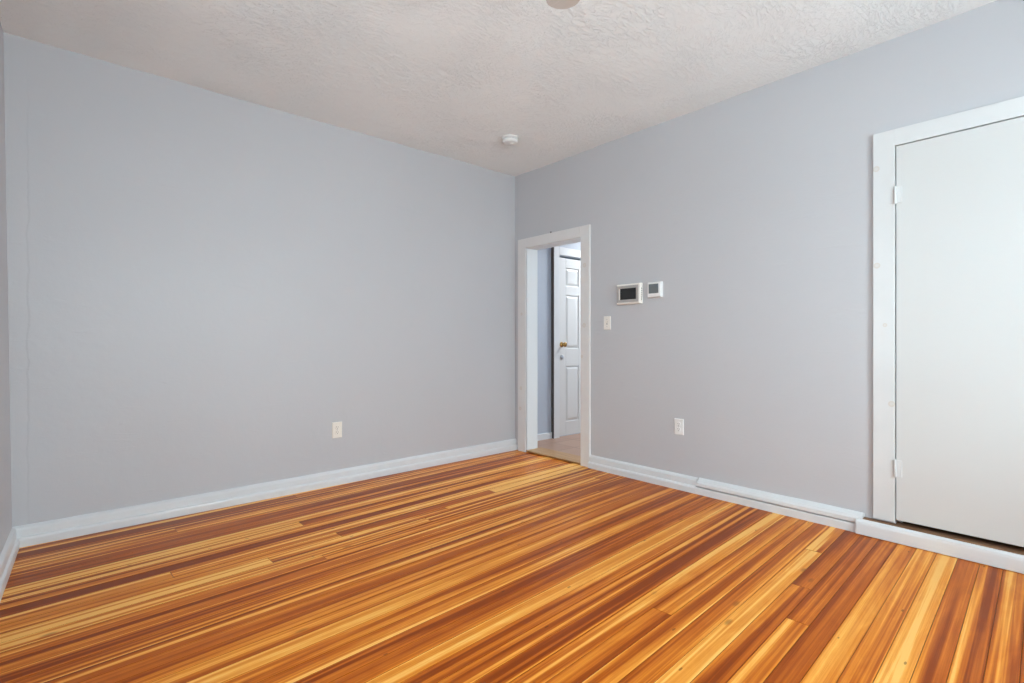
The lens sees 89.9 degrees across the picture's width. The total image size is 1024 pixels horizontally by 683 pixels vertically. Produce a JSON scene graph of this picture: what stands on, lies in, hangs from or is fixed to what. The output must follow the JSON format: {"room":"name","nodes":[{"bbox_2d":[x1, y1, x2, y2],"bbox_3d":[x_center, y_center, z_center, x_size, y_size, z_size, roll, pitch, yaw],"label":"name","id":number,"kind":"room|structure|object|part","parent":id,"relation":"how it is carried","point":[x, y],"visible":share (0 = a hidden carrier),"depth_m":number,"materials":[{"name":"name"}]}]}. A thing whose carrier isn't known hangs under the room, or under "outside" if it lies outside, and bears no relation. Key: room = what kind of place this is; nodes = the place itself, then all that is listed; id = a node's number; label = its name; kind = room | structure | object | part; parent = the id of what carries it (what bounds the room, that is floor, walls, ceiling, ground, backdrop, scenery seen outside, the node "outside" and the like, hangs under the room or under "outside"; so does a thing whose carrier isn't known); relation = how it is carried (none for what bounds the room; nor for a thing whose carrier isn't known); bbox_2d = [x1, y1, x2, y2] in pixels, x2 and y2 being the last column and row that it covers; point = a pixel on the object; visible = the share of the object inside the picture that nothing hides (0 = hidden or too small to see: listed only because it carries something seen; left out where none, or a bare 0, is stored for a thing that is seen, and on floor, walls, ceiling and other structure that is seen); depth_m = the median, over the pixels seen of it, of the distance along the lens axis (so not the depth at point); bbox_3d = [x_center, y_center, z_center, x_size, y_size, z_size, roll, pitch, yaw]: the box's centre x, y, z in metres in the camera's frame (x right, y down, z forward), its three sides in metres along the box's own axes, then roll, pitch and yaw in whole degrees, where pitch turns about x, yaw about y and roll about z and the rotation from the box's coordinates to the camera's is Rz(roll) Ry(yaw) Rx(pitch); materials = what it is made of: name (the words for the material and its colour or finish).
{"room":"empty room","nodes":[
{"label":"empty room","id":0,"kind":"room"},
{"bbox_2d":[0,22,11,553],"bbox_3d":[-1.224,-0.258,0.823,0.186,2.916,5.139,0,0,-39],"label":"wall","id":1,"kind":"structure","parent":0,"point":[5,442],"depth_m":2.63,"materials":[{"name":"grey paint"}]},
{"bbox_2d":[0,527,19,601],"bbox_3d":[-1.149,1.071,0.902,0.033,0.140,4.854,0,0,-39],"label":"baseboard","id":2,"kind":"structure","parent":1,"relation":"attached to","point":[10,550],"depth_m":2.48,"materials":[{"name":"white paint"}]},
{"bbox_2d":[3,32,514,526],"bbox_3d":[-1.510,-0.258,3.891,3.980,2.916,0.130,0,0,-41],"label":"wall","id":3,"kind":"structure","parent":0,"point":[202,283],"depth_m":3.45,"materials":[{"name":"grey paint"}]},
{"bbox_2d":[13,438,517,547],"bbox_3d":[-1.334,1.056,3.932,3.660,0.168,0.041,0,0,-41],"label":"baseboard","id":4,"kind":"structure","parent":3,"relation":"attached to","point":[74,526],"depth_m":3.44,"materials":[{"name":"white paint"}]},
{"bbox_2d":[332,421,341,437],"bbox_3d":[-1.343,0.680,3.943,0.078,0.122,0.010,0,0,-41],"label":"wall outlet","id":5,"kind":"object","parent":3,"relation":"attached to","point":[336,426],"visible":1,"depth_m":3.94,"materials":[{"name":"beige plastic"}]},
{"bbox_2d":[0,0,995,175],"bbox_3d":[0.173,-1.712,2.022,4.200,0.128,5.200,0,0,-41],"label":"ceiling","id":6,"kind":"structure","parent":0,"point":[446,78],"depth_m":2.92,"materials":[{"name":"paint"}]},
{"bbox_2d":[502,134,518,145],"bbox_3d":[-0.014,-1.631,4.163,0.136,0.060,0.136,0,0,-41],"label":"smoke detector","id":7,"kind":"object","parent":6,"relation":"attached to","point":[509,139],"visible":1,"depth_m":4.12,"materials":[{"name":"white plastic"}]},
{"bbox_2d":[546,0,579,8],"bbox_3d":[0.139,-1.500,1.454,1.168,0.319,1.178,0,0,-41],"label":"ceiling light","id":8,"kind":"object","parent":6,"relation":"hanging from","point":[558,4],"visible":1,"depth_m":2.07,"materials":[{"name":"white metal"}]},
{"bbox_2d":[0,433,1023,682],"bbox_3d":[1.252,1.144,2.687,7.000,0.141,6.239,0,0,-41],"label":"floor","id":9,"kind":"structure","parent":0,"point":[515,566],"depth_m":2.22,"materials":[{"name":"brown wood"}]},
{"bbox_2d":[526,447,580,464],"bbox_3d":[0.448,1.077,4.811,0.209,0.031,0.710,0,0,-41],"label":"threshold","id":10,"kind":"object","parent":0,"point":[568,457],"depth_m":4.82,"materials":[{"name":"beige wood"}]},
{"bbox_2d":[538,242,580,436],"bbox_3d":[1.008,-0.195,6.268,2.660,2.650,0.100,0,0,-41],"label":"wall","id":11,"kind":"structure","parent":0,"point":[544,255],"depth_m":5.63,"materials":[{"name":"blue paint"}]},
{"bbox_2d":[538,432,551,440],"bbox_3d":[0.242,1.048,5.523,0.526,0.084,0.014,0,0,-41],"label":"baseboard","id":12,"kind":"structure","parent":11,"relation":"attached to","point":[543,436],"depth_m":5.61,"materials":[{"name":"white paint"}]},
{"bbox_2d":[551,246,580,438],"bbox_3d":[0.832,0.010,6.022,1.018,2.140,0.038,0,0,-41],"label":"trim","id":13,"kind":"structure","parent":11,"relation":"attached to","point":[555,251],"depth_m":5.70,"materials":[{"name":"white paint"}]},
{"bbox_3d":[0.835,-1.016,6.025,0.836,0.088,0.038,0,0,-41],"label":"head casing","id":14,"kind":"part","parent":13,"relation":"part of","materials":[{"name":"white paint"}]},
{"bbox_2d":[559,257,580,435],"bbox_3d":[0.842,0.059,6.019,0.827,2.010,0.116,0,0,-41],"label":"door","id":15,"kind":"structure","parent":11,"relation":"in","point":[569,269],"depth_m":5.88,"materials":[{"name":"white paint"}]},
{"bbox_3d":[0.582,0.035,5.760,0.060,0.060,0.067,0,0,-41],"label":"knob","id":16,"kind":"part","parent":15,"relation":"part of","materials":[{"name":"gold metal"}]},
{"bbox_3d":[0.691,-0.735,5.908,0.200,0.186,0.010,0,0,-41],"label":"raised panel","id":17,"kind":"part","parent":15,"relation":"part of","materials":[{"name":"white paint"}]},
{"bbox_3d":[0.691,-0.224,5.908,0.200,0.588,0.010,0,0,-41],"label":"raised panel","id":18,"kind":"part","parent":15,"relation":"part of","materials":[{"name":"white paint"}]},
{"bbox_3d":[0.691,0.595,5.908,0.200,0.610,0.010,0,0,-41],"label":"raised panel","id":19,"kind":"part","parent":15,"relation":"part of","materials":[{"name":"white paint"}]},
{"bbox_2d":[515,0,1023,522],"bbox_3d":[1.685,-0.258,3.362,0.140,2.916,5.130,0,0,-41],"label":"wall","id":20,"kind":"structure","parent":0,"point":[752,210],"depth_m":3.36,"materials":[{"name":"grey paint"}]},
{"bbox_2d":[518,224,590,466],"bbox_3d":[0.422,0.036,4.796,0.168,2.107,0.920,0,0,-41],"label":"trim","id":21,"kind":"structure","parent":20,"relation":"attached to","point":[528,248],"depth_m":5.01,"materials":[{"name":"white paint"}]},
{"bbox_3d":[0.371,-0.959,4.744,0.022,0.093,0.710,0,0,-41],"label":"head casing","id":22,"kind":"part","parent":21,"relation":"part of","materials":[{"name":"white paint"}]},
{"bbox_2d":[604,316,610,329],"bbox_3d":[0.788,-0.154,4.268,0.020,0.112,0.072,0,0,-41],"label":"light switch","id":23,"kind":"object","parent":20,"relation":"attached to","point":[607,319],"visible":1,"depth_m":4.27,"materials":[{"name":"beige plastic"}]},
{"bbox_2d":[617,283,642,304],"bbox_3d":[0.934,-0.378,4.087,0.038,0.162,0.231,0,0,-41],"label":"alarm keypad","id":24,"kind":"object","parent":20,"relation":"attached to","point":[632,293],"visible":1,"depth_m":4.06,"materials":[{"name":"beige plastic"}]},
{"bbox_2d":[648,281,662,297],"bbox_3d":[1.090,-0.395,3.913,0.030,0.118,0.122,0,0,-41],"label":"thermostat","id":25,"kind":"object","parent":20,"relation":"attached to","point":[655,289],"visible":1,"depth_m":3.89,"materials":[{"name":"white plastic"}]},
{"bbox_2d":[674,418,683,434],"bbox_3d":[1.227,0.627,3.772,0.010,0.118,0.076,0,0,-41],"label":"wall outlet","id":26,"kind":"object","parent":20,"relation":"attached to","point":[678,423],"visible":1,"depth_m":3.77,"materials":[{"name":"white plastic"}]},
{"bbox_2d":[588,455,864,532],"bbox_3d":[1.321,1.038,3.643,0.041,0.143,2.003,0,0,-41],"label":"baseboard","id":27,"kind":"structure","parent":20,"relation":"attached to","point":[824,514],"depth_m":3.41,"materials":[{"name":"white paint"}]},
{"bbox_2d":[856,517,1023,573],"bbox_3d":[2.368,1.045,2.539,0.213,0.110,1.092,0,0,-41],"label":"trim","id":28,"kind":"structure","parent":20,"relation":"attached to","point":[1010,557],"depth_m":2.60,"materials":[{"name":"white paint"}]},
{"bbox_3d":[2.378,1.000,2.546,0.188,0.020,1.070,0,0,-41],"label":"sill","id":29,"kind":"part","parent":28,"relation":"part of","materials":[{"name":"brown wood"}]},
{"bbox_2d":[873,96,1023,522],"bbox_3d":[2.385,-0.081,2.545,0.160,2.141,0.960,0,0,-41],"label":"trim","id":30,"kind":"structure","parent":20,"relation":"attached to","point":[884,143],"depth_m":2.80,"materials":[{"name":"white paint"}]},
{"bbox_3d":[2.332,-1.107,2.499,0.020,0.089,0.760,0,0,-41],"label":"head casing","id":31,"kind":"part","parent":30,"relation":"part of","materials":[{"name":"white paint"}]},
{"bbox_2d":[893,117,1023,546],"bbox_3d":[2.312,-0.045,2.488,0.104,2.023,0.762,0,0,-41],"label":"door","id":32,"kind":"structure","parent":20,"relation":"in","point":[958,197],"depth_m":2.58,"materials":[{"name":"white paint"}]}
]}

